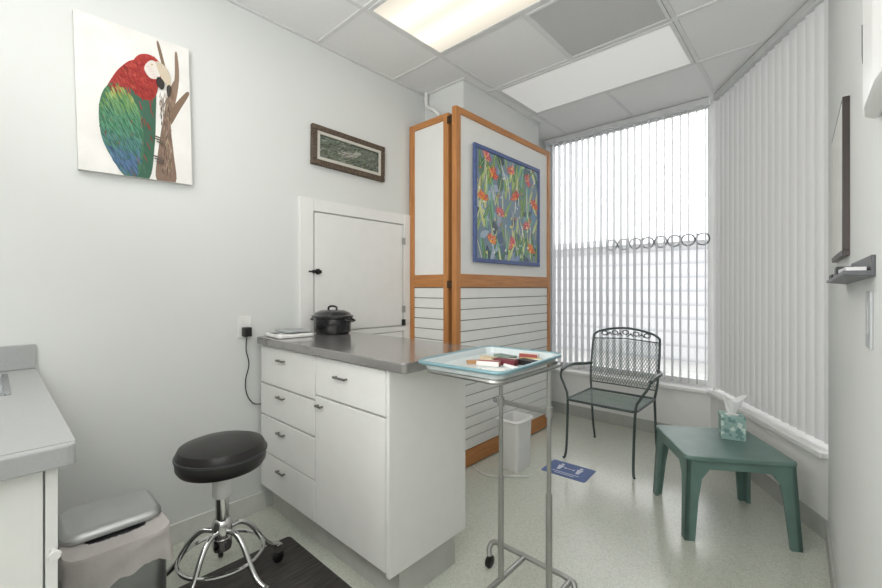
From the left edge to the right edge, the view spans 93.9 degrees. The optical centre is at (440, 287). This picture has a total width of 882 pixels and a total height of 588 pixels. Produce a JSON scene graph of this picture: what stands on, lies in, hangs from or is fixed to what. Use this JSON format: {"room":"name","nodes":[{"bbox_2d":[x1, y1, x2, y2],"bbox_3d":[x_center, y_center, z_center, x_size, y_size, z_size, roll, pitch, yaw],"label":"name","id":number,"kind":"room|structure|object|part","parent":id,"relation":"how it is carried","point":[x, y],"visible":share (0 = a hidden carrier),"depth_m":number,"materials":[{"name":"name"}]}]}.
{"room":"veterinary clinic","nodes":[
{"label":"veterinary clinic","id":0,"kind":"room"},
{"bbox_2d":[0,0,424,524],"bbox_3d":[-1.706,-0.140,1.592,0.100,2.740,4.567,0,0,42],"label":"wall","id":1,"kind":"structure","parent":0,"point":[130,294],"depth_m":1.96,"materials":[{"name":"paint"}]},
{"bbox_2d":[0,344,35,371],"bbox_3d":[-2.163,0.268,1.003,0.018,0.095,1.680,0,0,43],"label":"backsplash","id":2,"kind":"structure","parent":1,"relation":"attached to","point":[13,357],"depth_m":1.58,"materials":[{"name":"grey laminate"}]},
{"bbox_2d":[72,8,191,185],"bbox_3d":[-1.369,-0.825,1.857,0.038,0.677,0.454,0,1,42],"label":"picture","id":3,"kind":"object","parent":1,"relation":"attached to","point":[132,87],"visible":1,"depth_m":1.83},
{"bbox_2d":[169,490,265,544],"bbox_3d":[-1.288,1.180,1.964,0.012,0.100,0.920,0,0,42],"label":"baseboard","id":4,"kind":"structure","parent":1,"relation":"attached to","point":[181,531],"depth_m":2.09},
{"bbox_2d":[238,316,251,337],"bbox_3d":[-1.057,0.207,2.220,0.008,0.115,0.070,0,0,42],"label":"power outlet","id":5,"kind":"object","parent":1,"relation":"attached to","point":[243,321],"visible":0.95,"depth_m":2.21,"materials":[{"name":"white plastic"}]},
{"bbox_2d":[242,319,247,324],"bbox_3d":[-1.054,0.182,2.218,0.002,0.035,0.030,0,0,43],"label":"socket","id":6,"kind":"object","parent":5,"relation":"attached to","point":[244,321],"depth_m":2.22,"materials":[{"name":"white plastic"}]},
{"bbox_2d":[242,327,260,404],"bbox_3d":[-1.006,0.426,2.239,0.043,0.433,0.135,0,0,42],"label":"charger","id":7,"kind":"object","parent":1,"relation":"attached to","point":[246,331],"visible":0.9,"depth_m":2.20,"materials":[{"name":"black plastic"}]},
{"bbox_2d":[310,123,384,181],"bbox_3d":[-0.595,-0.874,2.705,0.030,0.245,0.565,0,-1,42],"label":"framed picture","id":8,"kind":"object","parent":1,"relation":"attached to","point":[329,148],"visible":1,"depth_m":2.67,"materials":[{"name":"green paper"}]},
{"bbox_2d":[320,134,377,171],"bbox_3d":[-0.596,-0.874,2.706,0.002,0.175,0.495,0,-1,43],"label":"print","id":9,"kind":"object","parent":8,"relation":"attached to","point":[336,150],"depth_m":2.69},
{"bbox_2d":[298,196,409,337],"bbox_3d":[-0.530,0.193,2.765,0.047,1.475,0.895,0,0,42],"label":"door","id":10,"kind":"structure","parent":1,"relation":"in","point":[360,267],"depth_m":2.73,"materials":[{"name":"white wood"}]},
{"bbox_3d":[-0.533,-0.095,2.784,0.018,0.734,0.722,0,0,43],"label":"panel","id":11,"kind":"part","parent":10,"relation":"part of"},
{"bbox_3d":[-0.477,0.625,2.846,0.018,0.610,0.556,0,0,43],"label":"panel","id":12,"kind":"part","parent":10,"relation":"part of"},
{"bbox_2d":[425,80,545,149],"bbox_3d":[0.539,-0.140,3.753,0.490,2.740,1.653,0,0,42],"label":"wall","id":13,"kind":"structure","parent":0,"point":[462,94],"depth_m":3.19,"materials":[{"name":"paint"}]},
{"bbox_2d":[550,100,712,432],"bbox_3d":[1.614,-0.140,3.757,1.450,2.740,0.195,0,0,42],"label":"window","id":14,"kind":"structure","parent":13,"relation":"in","point":[683,403],"depth_m":3.49,"materials":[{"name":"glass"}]},
{"bbox_3d":[1.569,1.180,3.708,1.450,0.100,0.008,0,0,43],"label":"skirting","id":15,"kind":"part","parent":14,"relation":"part of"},
{"bbox_2d":[545,97,709,384],"bbox_3d":[1.602,-0.362,3.744,1.430,2.285,0.087,0,0,42],"label":"vertical blind","id":16,"kind":"object","parent":14,"relation":"attached to","point":[703,102],"visible":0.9,"depth_m":3.83,"materials":[{"name":"grey plastic"}]},
{"bbox_3d":[1.614,0.815,3.757,1.450,0.030,0.195,0,0,43],"label":"sill","id":17,"kind":"part","parent":14,"relation":"part of","materials":[{"name":"white paint"}]},
{"bbox_2d":[609,232,709,250],"bbox_3d":[1.862,-0.400,3.600,0.834,0.106,0.011,0,0,42],"label":"ring ornament","id":18,"kind":"object","parent":14,"relation":"attached to","point":[667,240],"visible":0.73,"depth_m":3.53,"materials":[{"name":"plastic"}]},
{"bbox_2d":[166,411,830,587],"bbox_3d":[-0.199,1.280,1.312,2.700,0.100,6.190,0,0,42],"label":"floor","id":19,"kind":"structure","parent":0,"point":[610,529],"depth_m":2.08,"materials":[{"name":"white tile"}]},
{"bbox_2d":[0,468,61,587],"bbox_3d":[-1.744,0.795,0.605,1.147,0.870,1.659,0,0,42],"label":"base cabinet","id":20,"kind":"object","parent":19,"relation":"on","point":[30,554],"visible":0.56,"depth_m":0.82,"materials":[{"name":"white laminate"}]},
{"bbox_3d":[-0.983,0.735,0.662,0.022,0.730,0.495,0,0,43],"label":"door","id":21,"kind":"part","parent":20,"relation":"part of","materials":[{"name":"white laminate"}]},
{"bbox_2d":[0,344,75,481],"bbox_3d":[-1.738,0.289,0.614,1.170,0.138,1.680,0,0,42],"label":"countertop","id":22,"kind":"structure","parent":20,"relation":"on","point":[35,437],"depth_m":0.96,"materials":[{"name":"grey laminate"}]},
{"bbox_2d":[0,374,10,395],"bbox_3d":[-1.594,0.334,1.166,0.424,0.045,0.514,0,0,43],"label":"sink","id":23,"kind":"object","parent":22,"relation":"in","point":[5,379],"depth_m":1.36,"materials":[{"name":"metal"}]},
{"bbox_3d":[-0.788,0.540,0.838,0.032,0.022,0.022,0,0,43],"label":"knob","id":24,"kind":"part","parent":20,"relation":"part of","materials":[{"name":"white plastic"}]},
{"bbox_2d":[58,489,165,587],"bbox_3d":[-1.069,0.989,1.343,0.386,0.482,0.262,0,0,42],"label":"bin","id":25,"kind":"object","parent":19,"relation":"on","point":[100,520],"visible":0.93,"depth_m":1.33,"materials":[{"name":"plastic"}]},
{"bbox_3d":[-1.121,0.760,1.391,0.246,0.024,0.262,0,0,43],"label":"lid","id":26,"kind":"part","parent":25,"relation":"part of","materials":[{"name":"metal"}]},
{"bbox_2d":[58,511,172,587],"bbox_3d":[-1.084,0.833,1.359,0.368,0.120,0.286,0,0,42],"label":"liner","id":27,"kind":"object","parent":25,"relation":"on","point":[101,564],"visible":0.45,"depth_m":1.23,"materials":[{"name":"white plastic"}]},
{"bbox_2d":[179,537,351,587],"bbox_3d":[-0.808,1.228,1.409,0.770,0.003,1.010,0,0,42],"label":"floor mat","id":28,"kind":"object","parent":19,"relation":"on","point":[298,568],"visible":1,"depth_m":1.77,"materials":[{"name":"black rubber"}]},
{"bbox_2d":[166,430,283,587],"bbox_3d":[-0.868,0.920,1.664,0.474,0.611,0.499,0,0,25],"label":"stool","id":29,"kind":"object","parent":28,"relation":"on","point":[217,458],"visible":0.98,"depth_m":1.62,"materials":[{"name":"black leather"}]},
{"bbox_3d":[-1.020,1.061,1.647,0.210,0.189,0.021,0,0,-12],"label":"leg","id":30,"kind":"part","parent":29,"relation":"part of","materials":[{"name":"silver metal"}]},
{"bbox_3d":[-0.904,1.061,1.541,0.021,0.189,0.210,0,0,6],"label":"leg","id":31,"kind":"part","parent":29,"relation":"part of","materials":[{"name":"silver metal"}]},
{"bbox_3d":[-0.889,0.670,1.673,0.332,0.111,0.332,0,0,25],"label":"seat","id":32,"kind":"part","parent":29,"relation":"part of","materials":[{"name":"black leather"}]},
{"bbox_3d":[-0.768,1.061,1.618,0.210,0.189,0.021,0,0,25],"label":"leg","id":33,"kind":"part","parent":29,"relation":"part of","materials":[{"name":"silver metal"}]},
{"bbox_3d":[-0.799,1.061,1.772,0.021,0.189,0.210,0,0,42],"label":"leg","id":34,"kind":"part","parent":29,"relation":"part of","materials":[{"name":"silver metal"}]},
{"bbox_2d":[261,345,327,549],"bbox_3d":[-0.639,0.767,2.232,0.564,0.925,0.469,0,0,42],"label":"base cabinet","id":35,"kind":"object","parent":19,"relation":"on","point":[288,386],"visible":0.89,"depth_m":2.04,"materials":[{"name":"white laminate"}]},
{"bbox_3d":[-0.776,0.979,2.078,0.554,0.186,0.018,0,0,43],"label":"drawer","id":36,"kind":"part","parent":35,"relation":"part of","materials":[{"name":"white laminate"}]},
{"bbox_3d":[-0.776,0.783,2.078,0.554,0.190,0.018,0,0,43],"label":"drawer","id":37,"kind":"part","parent":35,"relation":"part of","materials":[{"name":"white laminate"}]},
{"bbox_3d":[-0.776,0.599,2.078,0.554,0.162,0.018,0,0,43],"label":"drawer","id":38,"kind":"part","parent":35,"relation":"part of","materials":[{"name":"white laminate"}]},
{"bbox_3d":[-0.776,0.411,2.078,0.554,0.198,0.018,0,0,43],"label":"drawer","id":39,"kind":"part","parent":35,"relation":"part of","materials":[{"name":"white laminate"}]},
{"bbox_2d":[257,331,475,373],"bbox_3d":[-0.395,0.284,2.031,1.191,0.038,0.515,0,0,42],"label":"countertop","id":40,"kind":"structure","parent":35,"relation":"on","point":[400,355],"depth_m":1.83,"materials":[{"name":"grey laminate"}]},
{"bbox_2d":[265,328,313,338],"bbox_3d":[-0.831,0.247,2.265,0.200,0.033,0.200,0,0,-44],"label":"weighing scale","id":41,"kind":"object","parent":40,"relation":"on","point":[291,332],"visible":1,"depth_m":2.21,"materials":[{"name":"white plastic"}]},
{"bbox_2d":[310,305,355,334],"bbox_3d":[-0.636,0.182,2.418,0.300,0.164,0.220,0,0,27],"label":"pot","id":42,"kind":"object","parent":40,"relation":"on","point":[326,322],"visible":1,"depth_m":2.33,"materials":[{"name":"black metal"}]},
{"bbox_3d":[-0.636,0.146,2.418,0.255,0.040,0.220,0,0,28],"label":"lid","id":43,"kind":"part","parent":42,"relation":"part of","materials":[{"name":"black metal"}]},
{"bbox_3d":[-0.522,0.184,2.359,0.041,0.022,0.082,0,0,28],"label":"handle","id":44,"kind":"part","parent":42,"relation":"part of","materials":[{"name":"black metal"}]},
{"bbox_2d":[314,356,464,587],"bbox_3d":[-0.239,0.767,1.868,0.514,0.925,0.474,0,0,42],"label":"base cabinet","id":45,"kind":"object","parent":19,"relation":"on","point":[390,446],"visible":0.98,"depth_m":1.68,"materials":[{"name":"white laminate"}]},
{"bbox_3d":[-0.425,0.380,1.731,0.090,0.010,0.020,0,0,43],"label":"handle","id":46,"kind":"part","parent":45,"relation":"part of","materials":[{"name":"silver metal"}]},
{"bbox_3d":[-0.386,0.399,1.720,0.493,0.173,0.018,0,0,43],"label":"drawer","id":47,"kind":"part","parent":45,"relation":"part of","materials":[{"name":"white laminate"}]},
{"bbox_3d":[-0.386,0.782,1.720,0.493,0.579,0.018,0,0,43],"label":"door","id":48,"kind":"part","parent":45,"relation":"part of","materials":[{"name":"white laminate"}]},
{"bbox_3d":[-0.047,0.698,1.709,0.017,0.785,0.450,0,0,43],"label":"panel","id":49,"kind":"part","parent":45,"relation":"part of","materials":[{"name":"white laminate"}]},
{"bbox_2d":[410,105,549,467],"bbox_3d":[0.352,0.005,3.367,0.505,2.430,1.295,0,0,42],"label":"folding screen","id":50,"kind":"object","parent":19,"relation":"on","point":[455,299],"visible":0.58,"depth_m":2.98,"materials":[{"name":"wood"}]},
{"bbox_3d":[-0.081,-0.050,2.981,0.294,0.090,0.040,0,0,43],"label":"rail","id":51,"kind":"part","parent":50,"relation":"part of","materials":[{"name":"orange wood"}]},
{"bbox_3d":[-0.081,-1.188,2.981,0.294,0.045,0.040,0,0,43],"label":"rail","id":52,"kind":"part","parent":50,"relation":"part of","materials":[{"name":"orange wood"}]},
{"bbox_3d":[0.523,-0.050,3.210,0.040,0.090,1.199,0,0,43],"label":"rail","id":53,"kind":"part","parent":50,"relation":"part of","materials":[{"name":"orange wood"}]},
{"bbox_3d":[0.523,-1.188,3.210,0.040,0.045,1.199,0,0,43],"label":"rail","id":54,"kind":"part","parent":50,"relation":"part of","materials":[{"name":"orange wood"}]},
{"bbox_3d":[0.523,1.165,3.210,0.040,0.110,1.199,0,0,43],"label":"rail","id":55,"kind":"part","parent":50,"relation":"part of","materials":[{"name":"orange wood"}]},
{"bbox_2d":[473,142,539,266],"bbox_3d":[0.529,-0.593,3.168,0.022,0.825,0.900,0,0,42],"label":"floral painting","id":56,"kind":"object","parent":50,"relation":"attached to","point":[506,189],"visible":1,"depth_m":3.11},
{"bbox_2d":[473,465,528,476],"bbox_3d":[0.376,1.224,2.710,0.394,0.009,0.106,0,0,24],"label":"cable","id":57,"kind":"object","parent":19,"relation":"on","point":[473,465],"visible":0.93,"depth_m":2.68,"materials":[{"name":"plastic"}]},
{"bbox_2d":[428,362,577,587],"bbox_3d":[0.188,0.753,1.507,0.419,0.954,0.574,0,0,42],"label":"stand","id":58,"kind":"object","parent":19,"relation":"on","point":[548,410],"visible":0.91,"depth_m":1.56,"materials":[{"name":"metal"}]},
{"bbox_2d":[418,346,561,379],"bbox_3d":[0.187,0.260,1.481,0.353,0.030,0.469,0,0,39],"label":"tray","id":59,"kind":"object","parent":58,"relation":"on","point":[452,362],"visible":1,"depth_m":1.46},
{"bbox_2d":[466,360,476,363],"bbox_3d":[0.112,0.265,1.476,0.040,0.012,0.025,0,0,-7],"label":"box","id":60,"kind":"object","parent":59,"relation":"on","point":[467,361],"visible":0.64,"depth_m":1.46,"materials":[{"name":"cardboard"}]},
{"bbox_2d":[476,359,500,366],"bbox_3d":[0.166,0.262,1.440,0.081,0.016,0.036,0,0,23],"label":"box","id":61,"kind":"object","parent":59,"relation":"on","point":[493,363],"visible":1,"depth_m":1.43,"materials":[{"name":"white cardboard"}]},
{"bbox_2d":[480,355,496,359],"bbox_3d":[0.177,0.263,1.533,0.034,0.016,0.060,0,0,-42],"label":"box","id":62,"kind":"object","parent":59,"relation":"on","point":[484,357],"visible":0.56,"depth_m":1.53,"materials":[{"name":"beige cardboard"}]},
{"bbox_2d":[482,368,504,370],"bbox_3d":[0.173,0.269,1.351,0.075,0.003,0.050,0,0,3],"label":"box","id":63,"kind":"object","parent":59,"relation":"on","point":[491,369],"visible":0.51,"depth_m":1.35,"materials":[{"name":"white cardboard"}]},
{"bbox_2d":[494,353,516,357],"bbox_3d":[0.250,0.266,1.609,0.040,0.009,0.090,0,0,-35],"label":"box","id":64,"kind":"object","parent":59,"relation":"on","point":[501,355],"visible":0.76,"depth_m":1.60,"materials":[{"name":"green cardboard"}]},
{"bbox_2d":[494,357,517,365],"bbox_3d":[0.229,0.261,1.454,0.080,0.020,0.034,0,0,35],"label":"box","id":65,"kind":"object","parent":59,"relation":"on","point":[514,362],"visible":0.67,"depth_m":1.44,"materials":[{"name":"red cardboard"}]},
{"bbox_2d":[503,364,516,368],"bbox_3d":[0.240,0.266,1.387,0.009,0.009,0.090,0,0,-28],"label":"marker pen","id":66,"kind":"object","parent":59,"relation":"on","point":[505,365],"visible":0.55,"depth_m":1.39,"materials":[{"name":"white plastic"}]},
{"bbox_2d":[518,358,538,364],"bbox_3d":[0.304,0.262,1.452,0.042,0.018,0.070,0,0,-38],"label":"box","id":67,"kind":"object","parent":59,"relation":"on","point":[521,361],"visible":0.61,"depth_m":1.44,"materials":[{"name":"black cardboard"}]},
{"bbox_2d":[519,352,538,357],"bbox_3d":[0.336,0.260,1.573,0.071,0.020,0.030,0,0,32],"label":"box","id":68,"kind":"object","parent":59,"relation":"on","point":[529,355],"visible":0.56,"depth_m":1.56,"materials":[{"name":"red cardboard"}]},
{"bbox_3d":[0.197,0.284,1.478,0.316,0.016,0.426,0,0,43],"label":"tray frame","id":69,"kind":"part","parent":58,"relation":"part of","materials":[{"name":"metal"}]},
{"bbox_3d":[0.166,1.130,1.528,0.021,0.020,0.550,0,0,43],"label":"rail","id":70,"kind":"part","parent":58,"relation":"part of","materials":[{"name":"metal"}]},
{"bbox_3d":[0.316,1.130,1.390,0.021,0.020,0.550,0,0,43],"label":"rail","id":71,"kind":"part","parent":58,"relation":"part of","materials":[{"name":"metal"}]},
{"bbox_2d":[496,411,533,472],"bbox_3d":[0.509,1.058,2.840,0.192,0.345,0.228,0,0,42],"label":"waste bin","id":72,"kind":"object","parent":19,"relation":"on","point":[516,425],"visible":0.97,"depth_m":2.77,"materials":[{"name":"white plastic"}]},
{"bbox_2d":[541,460,595,482],"bbox_3d":[0.859,1.229,2.777,0.300,0.002,0.220,0,0,39],"label":"floor sticker","id":73,"kind":"object","parent":19,"relation":"on","point":[571,471],"visible":0.99,"depth_m":2.77,"materials":[{"name":"blue plastic"}]},
{"bbox_2d":[553,464,582,476],"bbox_3d":[0.859,1.228,2.777,0.180,0.001,0.159,0,0,40],"label":"print","id":74,"kind":"object","parent":73,"relation":"on","point":[560,466],"depth_m":2.76},
{"bbox_2d":[560,327,662,478],"bbox_3d":[1.259,0.770,3.029,0.656,0.928,0.593,0,0,42],"label":"armchair","id":75,"kind":"object","parent":19,"relation":"on","point":[646,400],"visible":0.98,"depth_m":3.10,"materials":[{"name":"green metal"}]},
{"bbox_3d":[0.911,0.922,3.042,0.053,0.621,0.146,0,0,5],"label":"leg","id":76,"kind":"part","parent":75,"relation":"part of","materials":[{"name":"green metal"}]},
{"bbox_3d":[1.060,0.608,3.251,0.417,0.045,0.059,0,0,-39],"label":"arm","id":77,"kind":"part","parent":75,"relation":"part of","materials":[{"name":"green metal"}]},
{"bbox_3d":[1.239,1.021,3.360,0.026,0.425,0.099,0,0,43],"label":"leg","id":78,"kind":"part","parent":75,"relation":"part of","materials":[{"name":"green metal"}]},
{"bbox_3d":[1.238,0.816,3.006,0.474,0.016,0.442,0,0,43],"label":"seat","id":79,"kind":"part","parent":75,"relation":"part of","materials":[{"name":"green"}]},
{"bbox_3d":[1.238,0.810,3.006,0.498,0.018,0.468,0,0,43],"label":"seat frame","id":80,"kind":"part","parent":75,"relation":"part of","materials":[{"name":"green metal"}]},
{"bbox_3d":[1.420,0.559,3.205,0.521,0.506,0.116,0,0,43],"label":"backrest","id":81,"kind":"part","parent":75,"relation":"part of","materials":[{"name":"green metal"}]},
{"bbox_3d":[1.303,0.922,2.683,0.146,0.621,0.053,0,0,-10],"label":"leg","id":82,"kind":"part","parent":75,"relation":"part of","materials":[{"name":"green metal"}]},
{"bbox_3d":[1.591,1.021,3.038,0.026,0.425,0.099,0,0,43],"label":"leg","id":83,"kind":"part","parent":75,"relation":"part of","materials":[{"name":"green metal"}]},
{"bbox_3d":[1.498,0.608,2.850,0.059,0.045,0.417,0,0,34],"label":"arm","id":84,"kind":"part","parent":75,"relation":"part of","materials":[{"name":"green metal"}]},
{"bbox_2d":[653,425,802,552],"bbox_3d":[1.481,1.025,2.201,0.504,0.410,0.488,0,0,11],"label":"side table","id":85,"kind":"object","parent":19,"relation":"on","point":[699,450],"visible":0.92,"depth_m":2.02,"materials":[{"name":"teal plastic"}]},
{"bbox_3d":[1.333,1.036,2.407,0.138,0.388,0.138,0,0,11],"label":"leg","id":86,"kind":"part","parent":85,"relation":"part of","materials":[{"name":"teal plastic"}]},
{"bbox_3d":[1.268,1.036,2.063,0.138,0.388,0.138,0,0,11],"label":"leg","id":87,"kind":"part","parent":85,"relation":"part of","materials":[{"name":"teal plastic"}]},
{"bbox_2d":[718,410,745,441],"bbox_3d":[1.600,0.756,2.268,0.112,0.126,0.112,0,0,27],"label":"tissue box","id":88,"kind":"object","parent":85,"relation":"on","point":[730,426],"visible":0.96,"depth_m":2.22,"materials":[{"name":"teal cardboard"}]},
{"bbox_2d":[722,395,746,413],"bbox_3d":[1.610,0.637,2.260,0.114,0.111,0.068,0,0,27],"label":"tissue","id":89,"kind":"object","parent":88,"relation":"in","point":[732,406],"visible":1,"depth_m":2.26,"materials":[{"name":"white paper"}]},
{"bbox_3d":[1.693,1.036,2.339,0.138,0.388,0.138,0,0,11],"label":"leg","id":90,"kind":"part","parent":85,"relation":"part of","materials":[{"name":"teal plastic"}]},
{"bbox_3d":[1.628,1.036,1.995,0.138,0.388,0.138,0,0,11],"label":"leg","id":91,"kind":"part","parent":85,"relation":"part of","materials":[{"name":"teal plastic"}]},
{"bbox_2d":[234,0,807,141],"bbox_3d":[-0.185,-1.560,1.327,2.700,0.100,6.230,0,0,42],"label":"ceiling","id":92,"kind":"structure","parent":0,"point":[514,50],"depth_m":2.63,"materials":[{"name":"tile"}]},
{"bbox_2d":[424,92,440,115],"bbox_3d":[-0.067,-1.383,3.111,0.038,0.245,0.198,0,0,-37],"label":"pipe","id":93,"kind":"object","parent":92,"relation":"attached to","point":[427,106],"visible":0.94,"depth_m":3.14,"materials":[{"name":"white plastic"}]},
{"bbox_2d":[367,0,546,55],"bbox_3d":[0.237,-1.504,2.039,1.194,0.012,0.584,0,0,42],"label":"recessed light","id":94,"kind":"object","parent":92,"relation":"in","point":[441,26],"visible":1,"depth_m":2.28,"materials":[{"name":"white plastic"}]},
{"bbox_2d":[226,0,762,132],"bbox_3d":[-0.229,-1.506,1.306,2.464,0.009,5.940,0,0,42],"label":"ceiling grid","id":95,"kind":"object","parent":92,"relation":"attached to","point":[674,18],"depth_m":2.61,"materials":[{"name":"white metal"}]},
{"bbox_2d":[497,21,694,113],"bbox_3d":[1.061,-1.504,2.938,1.194,0.012,0.584,0,0,42],"label":"recessed light","id":96,"kind":"object","parent":92,"relation":"in","point":[659,50],"visible":1,"depth_m":2.86,"materials":[{"name":"white plastic"}]},
{"bbox_2d":[525,0,670,58],"bbox_3d":[0.874,-1.504,2.283,0.582,0.012,0.582,0,0,42],"label":"ceiling vent","id":97,"kind":"object","parent":92,"relation":"in","point":[578,27],"visible":1,"depth_m":2.32,"materials":[{"name":"grey metal"}]},
{"bbox_2d":[713,0,827,443],"bbox_3d":[2.030,-0.362,2.600,0.050,2.285,1.246,0,0,11],"label":"vertical blind","id":98,"kind":"object","parent":92,"relation":"hanging from","point":[772,113],"visible":0.94,"depth_m":2.46,"materials":[{"name":"grey plastic"}]},
{"bbox_2d":[713,101,720,390],"bbox_3d":[2.241,-0.140,3.287,0.111,2.740,0.068,0,0,10],"label":"trim","id":99,"kind":"structure","parent":0,"point":[714,102],"depth_m":3.30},
{"bbox_2d":[707,390,827,540],"bbox_3d":[2.052,-0.140,2.596,0.195,2.740,1.249,0,0,11],"label":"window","id":100,"kind":"structure","parent":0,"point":[810,454],"depth_m":2.20,"materials":[{"name":"paint"}]},
{"bbox_3d":[2.052,0.815,2.596,0.195,0.030,1.249,0,0,11],"label":"sill","id":101,"kind":"part","parent":100,"relation":"part of","materials":[{"name":"white paint"}]},
{"bbox_3d":[1.987,1.180,2.608,0.008,0.100,1.249,0,0,11],"label":"skirting","id":102,"kind":"part","parent":100,"relation":"part of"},
{"bbox_2d":[828,0,881,587],"bbox_3d":[0.313,-0.140,0.085,0.130,2.740,4.930,0,0,41],"label":"wall","id":103,"kind":"structure","parent":0,"point":[854,370],"depth_m":1.08,"materials":[{"name":"paint"}]},
{"bbox_2d":[826,521,836,587],"bbox_3d":[0.270,1.180,0.142,0.010,0.100,4.900,0,0,41],"label":"baseboard","id":104,"kind":"structure","parent":103,"relation":"attached to","point":[833,582],"depth_m":1.76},
{"bbox_2d":[832,95,849,262],"bbox_3d":[1.327,-0.325,1.372,0.017,0.460,0.480,0,0,41],"label":"framed notice","id":105,"kind":"object","parent":103,"relation":"attached to","point":[841,136],"visible":1,"depth_m":1.21,"materials":[{"name":"white paper"}]},
{"bbox_2d":[832,104,841,257],"bbox_3d":[1.325,-0.325,1.373,0.013,0.428,0.448,0,0,41],"label":"print","id":106,"kind":"object","parent":105,"relation":"attached to","point":[837,136],"depth_m":1.33,"materials":[{"name":"paper"}]},
{"bbox_2d":[826,255,875,283],"bbox_3d":[1.022,-0.038,1.041,0.046,0.054,0.600,0,0,41],"label":"wall holder","id":107,"kind":"object","parent":103,"relation":"attached to","point":[865,268],"visible":1,"depth_m":0.86,"materials":[{"name":"grey metal"}]},
{"bbox_2d":[865,291,872,349],"bbox_3d":[0.887,0.066,0.854,0.006,0.118,0.072,0,0,41],"label":"light switch","id":108,"kind":"object","parent":103,"relation":"attached to","point":[868,294],"visible":1,"depth_m":0.83,"materials":[{"name":"white plastic"}]},
{"bbox_2d":[862,0,881,118],"bbox_3d":[0.701,-0.540,0.657,0.030,0.460,0.282,0,0,41],"label":"dispenser","id":109,"kind":"object","parent":103,"relation":"attached to","point":[872,9],"visible":1,"depth_m":0.65,"materials":[{"name":"white plastic"}]},
{"label":"outside","id":110,"kind":"structure","parent":0,"visible":0},
{"bbox_2d":[556,348,707,379],"bbox_3d":[8.177,1.480,9.343,28.000,0.200,16.850,0,0,42],"label":"ground","id":111,"kind":"structure","parent":110,"point":[684,364],"depth_m":7.34,"materials":[{"name":"white"}]},
{"bbox_2d":[556,233,707,363],"bbox_3d":[4.042,0.195,9.640,11.900,2.370,2.400,0,0,42],"label":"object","id":112,"kind":"structure","parent":111,"relation":"on","point":[701,238],"depth_m":8.15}
]}

